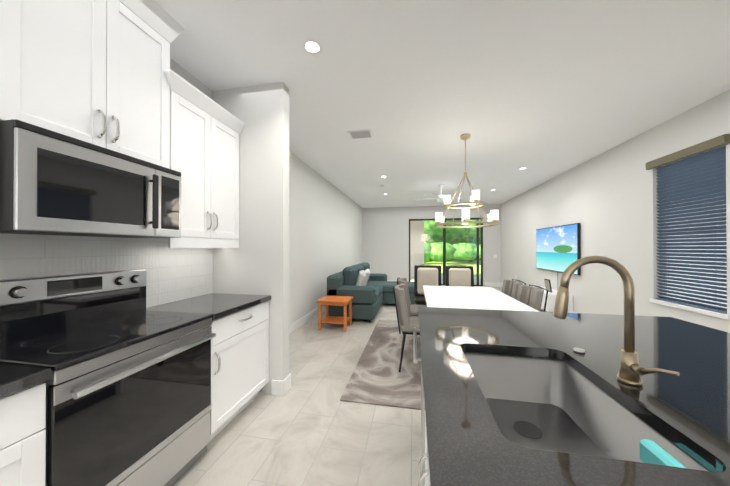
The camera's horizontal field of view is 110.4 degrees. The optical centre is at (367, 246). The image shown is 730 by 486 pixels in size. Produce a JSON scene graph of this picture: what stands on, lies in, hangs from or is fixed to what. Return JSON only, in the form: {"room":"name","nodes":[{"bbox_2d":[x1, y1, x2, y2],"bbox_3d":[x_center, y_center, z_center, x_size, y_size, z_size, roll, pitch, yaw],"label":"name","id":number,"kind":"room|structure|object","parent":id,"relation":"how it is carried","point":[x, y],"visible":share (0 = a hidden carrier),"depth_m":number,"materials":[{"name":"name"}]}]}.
{"room":"dining room and kitchen","nodes":[
{"label":"dining room and kitchen","id":0,"kind":"room"},
{"bbox_2d":[212,82,289,393],"bbox_3d":[-1.132,-0.075,2.455,0.745,2.880,0.120,0,0,10],"label":"wall","id":1,"kind":"structure","parent":0,"point":[256,262],"depth_m":2.37,"materials":[{"name":"white paint"}]},
{"bbox_2d":[272,373,290,390],"bbox_3d":[-1.100,1.295,2.501,0.729,0.139,0.035,0,0,10],"label":"baseboard","id":2,"kind":"structure","parent":1,"relation":"attached to","point":[281,387],"depth_m":2.32,"materials":[{"name":"white"}]},
{"bbox_2d":[170,58,362,324],"bbox_3d":[-1.375,-0.069,3.617,0.150,2.880,12.700,0,0,10],"label":"wall","id":3,"kind":"structure","parent":0,"point":[325,228],"depth_m":4.96,"materials":[{"name":"white paint"}]},
{"bbox_2d":[0,0,27,122],"bbox_3d":[-1.673,-0.797,0.686,0.286,1.448,0.826,0,0,10],"label":"upper cabinet","id":4,"kind":"object","parent":3,"relation":"attached to","point":[13,13],"depth_m":1.05,"materials":[{"name":"white wood"}]},
{"bbox_2d":[28,0,175,168],"bbox_3d":[-1.545,-1.011,1.391,0.286,1.013,0.725,0,0,10],"label":"upper cabinet","id":5,"kind":"object","parent":3,"relation":"attached to","point":[100,73],"depth_m":1.36,"materials":[{"name":"white wood"}]},
{"bbox_2d":[0,119,180,237],"bbox_3d":[-1.475,-0.280,1.375,0.428,0.436,0.719,0,0,10],"label":"microwave","id":6,"kind":"object","parent":5,"relation":"attached to","point":[53,183],"visible":1,"depth_m":1.18,"materials":[{"name":"silver metal"}]},
{"bbox_2d":[0,233,212,307],"bbox_3d":[-1.771,0.175,0.988,0.010,0.534,2.988,0,0,10],"label":"tile backsplash","id":7,"kind":"structure","parent":3,"relation":"attached to","point":[175,274],"depth_m":1.66,"materials":[{"name":"white tile"}]},
{"bbox_2d":[168,80,243,239],"bbox_3d":[-1.417,-0.609,2.092,0.286,1.085,0.693,0,0,10],"label":"upper cabinet","id":8,"kind":"object","parent":3,"relation":"attached to","point":[205,141],"depth_m":2.01,"materials":[{"name":"white wood"}]},
{"bbox_2d":[289,305,325,333],"bbox_3d":[-0.828,1.312,6.134,0.022,0.139,7.238,0,0,10],"label":"baseboard","id":9,"kind":"structure","parent":3,"relation":"attached to","point":[292,327],"depth_m":4.51,"materials":[{"name":"white"}]},
{"bbox_2d":[172,285,546,485],"bbox_3d":[1.119,1.408,3.157,5.220,0.080,12.700,0,0,10],"label":"floor","id":10,"kind":"structure","parent":0,"point":[309,428],"depth_m":1.85,"materials":[{"name":"tile"}]},
{"bbox_2d":[0,383,45,485],"bbox_3d":[-1.542,0.919,0.573,0.606,0.872,0.825,0,0,10],"label":"base cabinet","id":11,"kind":"object","parent":10,"relation":"on","point":[23,412],"depth_m":0.87,"materials":[{"name":"white wood"}]},
{"bbox_2d":[0,293,270,397],"bbox_3d":[-1.466,0.463,0.931,0.629,0.040,2.988,0,0,10],"label":"countertop","id":12,"kind":"structure","parent":11,"relation":"on","point":[14,378],"depth_m":1.78,"materials":[{"name":"black stone"}]},
{"bbox_2d":[0,269,215,485],"bbox_3d":[-1.358,0.757,1.347,0.668,1.204,0.749,0,0,10],"label":"range","id":13,"kind":"object","parent":10,"relation":"on","point":[128,393],"visible":0.98,"depth_m":1.24,"materials":[{"name":"black glass"}]},
{"bbox_2d":[210,301,268,440],"bbox_3d":[-1.271,0.926,2.065,0.606,0.872,0.682,0,0,10],"label":"base cabinet","id":14,"kind":"object","parent":10,"relation":"on","point":[239,361],"depth_m":1.94,"materials":[{"name":"white wood"}]},
{"bbox_2d":[316,295,353,331],"bbox_3d":[-0.541,1.126,4.314,0.520,0.494,0.440,0,0,10],"label":"side table","id":15,"kind":"object","parent":10,"relation":"on","point":[326,300],"visible":1,"depth_m":4.18,"materials":[{"name":"orange wood"}]},
{"bbox_2d":[327,262,415,322],"bbox_3d":[0.256,0.895,5.710,1.650,0.969,2.390,0,0,10],"label":"sectional sofa","id":16,"kind":"object","parent":10,"relation":"on","point":[366,289],"visible":0.88,"depth_m":4.77,"materials":[{"name":"teal fabric"}]},
{"bbox_2d":[340,320,420,409],"bbox_3d":[1.343,1.363,3.246,2.770,0.012,2.545,0,0,10],"label":"rug","id":17,"kind":"object","parent":10,"relation":"on","point":[377,377],"visible":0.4,"depth_m":2.71,"materials":[{"name":"beige fabric"}]},
{"bbox_2d":[393,283,418,371],"bbox_3d":[0.577,0.900,2.932,0.554,0.904,0.502,0,0,10],"label":"dining chair","id":18,"kind":"object","parent":17,"relation":"on","point":[408,324],"visible":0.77,"depth_m":2.76,"materials":[{"name":"grey fabric"}]},
{"bbox_2d":[397,277,426,347],"bbox_3d":[0.697,0.903,3.591,0.554,0.904,0.502,0,0,10],"label":"dining chair","id":19,"kind":"object","parent":17,"relation":"on","point":[413,308],"visible":0.21,"depth_m":3.50,"materials":[{"name":"grey fabric"}]},
{"bbox_2d":[414,264,440,304],"bbox_3d":[1.047,0.841,4.388,0.502,1.034,0.554,0,0,10],"label":"head chair","id":20,"kind":"object","parent":17,"relation":"on","point":[427,274],"visible":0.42,"depth_m":4.47,"materials":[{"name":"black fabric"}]},
{"bbox_2d":[445,265,473,286],"bbox_3d":[1.579,0.841,4.291,0.502,1.034,0.554,0,0,10],"label":"head chair","id":21,"kind":"object","parent":17,"relation":"on","point":[459,275],"visible":0.35,"depth_m":4.37,"materials":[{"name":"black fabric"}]},
{"bbox_2d":[423,285,539,311],"bbox_3d":[1.213,0.981,3.040,1.020,0.747,1.800,0,0,10],"label":"dining table","id":22,"kind":"object","parent":17,"relation":"on","point":[487,298],"visible":0.38,"depth_m":2.92,"materials":[{"name":"white"}]},
{"bbox_2d":[502,279,525,298],"bbox_3d":[1.771,0.902,3.447,0.554,0.904,0.502,0,0,10],"label":"dining chair","id":23,"kind":"object","parent":17,"relation":"on","point":[510,288],"visible":0.25,"depth_m":3.46,"materials":[{"name":"grey fabric"}]},
{"bbox_2d":[516,284,547,311],"bbox_3d":[1.674,0.899,2.916,0.554,0.904,0.502,0,0,10],"label":"dining chair","id":24,"kind":"object","parent":17,"relation":"on","point":[531,296],"visible":0.31,"depth_m":2.83,"materials":[{"name":"grey fabric"}]},
{"bbox_2d":[413,328,424,485],"bbox_3d":[0.618,0.925,1.517,0.677,0.870,0.594,0,0,10],"label":"kitchen island","id":25,"kind":"object","parent":10,"relation":"on","point":[415,358],"visible":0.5,"depth_m":1.50,"materials":[{"name":"white wood"}]},
{"bbox_2d":[418,427,428,485],"bbox_3d":[0.738,0.918,0.370,1.291,0.872,2.852,0,0,10],"label":"base cabinet","id":26,"kind":"object","parent":10,"relation":"on","point":[424,474],"visible":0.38,"depth_m":0.87,"materials":[{"name":"white wood"}]},
{"bbox_2d":[418,307,729,485],"bbox_3d":[0.893,0.460,0.340,1.574,0.040,2.868,0,0,10],"label":"countertop","id":27,"kind":"structure","parent":26,"relation":"on","point":[686,410],"depth_m":0.78,"materials":[{"name":"black stone"}]},
{"bbox_2d":[573,348,584,353],"bbox_3d":[0.890,0.438,1.068,0.042,0.012,0.042,0,0,10],"label":"air gap cap","id":28,"kind":"object","parent":27,"relation":"on","point":[579,350],"visible":0.94,"depth_m":1.06,"materials":[{"name":"silver metal"}]},
{"bbox_2d":[463,352,708,470],"bbox_3d":[0.573,0.587,0.830,0.480,0.206,0.680,0,0,10],"label":"sink basin","id":29,"kind":"object","parent":27,"relation":"in","point":[549,404],"visible":0.65,"depth_m":0.95,"materials":[{"name":"silver metal"}]},
{"bbox_2d":[553,256,679,386],"bbox_3d":[0.760,0.236,0.805,0.261,0.412,0.147,0,0,10],"label":"faucet","id":30,"kind":"object","parent":27,"relation":"on","point":[631,371],"visible":1,"depth_m":0.83,"materials":[{"name":"brown metal"}]},
{"bbox_2d":[533,286,572,312],"bbox_3d":[3.817,1.153,5.437,0.415,0.449,1.150,0,0,10],"label":"tv stand","id":31,"kind":"object","parent":10,"relation":"on","point":[551,299],"visible":0.31,"depth_m":4.90,"materials":[{"name":"white"}]},
{"bbox_2d":[544,279,551,292],"bbox_3d":[3.721,0.798,5.227,0.058,0.259,0.200,0,0,10],"label":"photo frame","id":32,"kind":"object","parent":31,"relation":"on","point":[548,285],"visible":0.88,"depth_m":5.20,"materials":[{"name":"black plastic"}]},
{"bbox_2d":[363,204,500,285],"bbox_3d":[2.242,-0.043,9.337,4.920,2.880,0.150,0,0,10],"label":"wall","id":33,"kind":"structure","parent":0,"point":[386,240],"depth_m":9.44,"materials":[{"name":"white paint"}]},
{"bbox_2d":[409,218,482,285],"bbox_3d":[2.808,0.187,9.223,2.584,2.418,0.070,0,0,10],"label":"door frame","id":34,"kind":"structure","parent":33,"relation":"attached to","point":[444,249],"depth_m":9.18,"materials":[{"name":"brown metal"}]},
{"bbox_2d":[485,282,500,286],"bbox_3d":[4.372,1.324,8.855,0.501,0.139,0.022,0,0,10],"label":"baseboard","id":35,"kind":"structure","parent":33,"relation":"attached to","point":[489,284],"depth_m":8.85,"materials":[{"name":"white"}]},
{"bbox_2d":[154,0,729,207],"bbox_3d":[1.119,-1.552,3.170,5.220,0.080,12.700,0,0,10],"label":"ceiling","id":36,"kind":"structure","parent":0,"point":[542,91],"depth_m":2.25,"materials":[{"name":"white paint"}]},
{"bbox_2d":[302,38,322,54],"bbox_3d":[-0.419,-1.515,1.925,0.156,0.004,0.156,0,0,10],"label":"recessed light","id":37,"kind":"object","parent":36,"relation":"in","point":[311,46],"visible":1,"depth_m":1.92,"materials":[{"name":"white plastic"}]},
{"bbox_2d":[347,129,373,138],"bbox_3d":[-0.090,-1.503,3.400,0.320,0.014,0.220,0,0,10],"label":"ceiling vent","id":38,"kind":"object","parent":36,"relation":"in","point":[358,134],"visible":0.96,"depth_m":3.38,"materials":[{"name":"white plastic"}]},
{"bbox_2d":[415,184,463,202],"bbox_3d":[1.787,-1.277,6.161,1.293,0.439,1.235,0,0,10],"label":"ceiling fan","id":39,"kind":"object","parent":36,"relation":"hanging from","point":[440,198],"visible":0.81,"depth_m":6.06,"materials":[{"name":"white plastic"}]},
{"bbox_2d":[435,134,498,227],"bbox_3d":[1.329,-0.896,3.449,0.813,1.226,0.850,0,0,10],"label":"chandelier","id":40,"kind":"object","parent":36,"relation":"hanging from","point":[492,217],"visible":1,"depth_m":3.36,"materials":[{"name":"gold metal"}]},
{"bbox_2d":[501,89,729,332],"bbox_3d":[3.613,-0.074,2.710,0.150,2.880,12.700,0,0,10],"label":"wall","id":41,"kind":"structure","parent":0,"point":[604,199],"depth_m":3.90,"materials":[{"name":"white paint"}]},
{"bbox_2d":[536,223,580,276],"bbox_3d":[3.996,0.241,5.398,0.056,1.335,1.600,0,0,10],"label":"wall-mounted tv","id":42,"kind":"object","parent":41,"relation":"attached to","point":[557,249],"visible":0.92,"depth_m":5.23,"materials":[{"name":"black plastic"}]},
{"bbox_2d":[649,144,729,319],"bbox_3d":[3.624,-0.173,2.835,0.171,1.760,0.830,0,0,10],"label":"window","id":43,"kind":"structure","parent":41,"relation":"in","point":[655,257],"depth_m":2.92,"materials":[{"name":"white paint"}]},
{"bbox_2d":[646,134,729,313],"bbox_3d":[3.571,-0.209,2.845,0.120,1.747,0.850,0,0,10],"label":"window blinds","id":44,"kind":"object","parent":43,"relation":"attached to","point":[698,180],"visible":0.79,"depth_m":2.79,"materials":[{"name":"blue"}]},
{"label":"outside","id":45,"kind":"structure","parent":0,"visible":0},
{"bbox_2d":[410,220,480,284],"bbox_3d":[10.718,-7.714,48.488,85.000,18.826,79.849,0,0,10],"label":"garden","id":46,"kind":"object","parent":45,"point":[431,239],"depth_m":21.13,"materials":[{"name":"green plant"}]}
]}

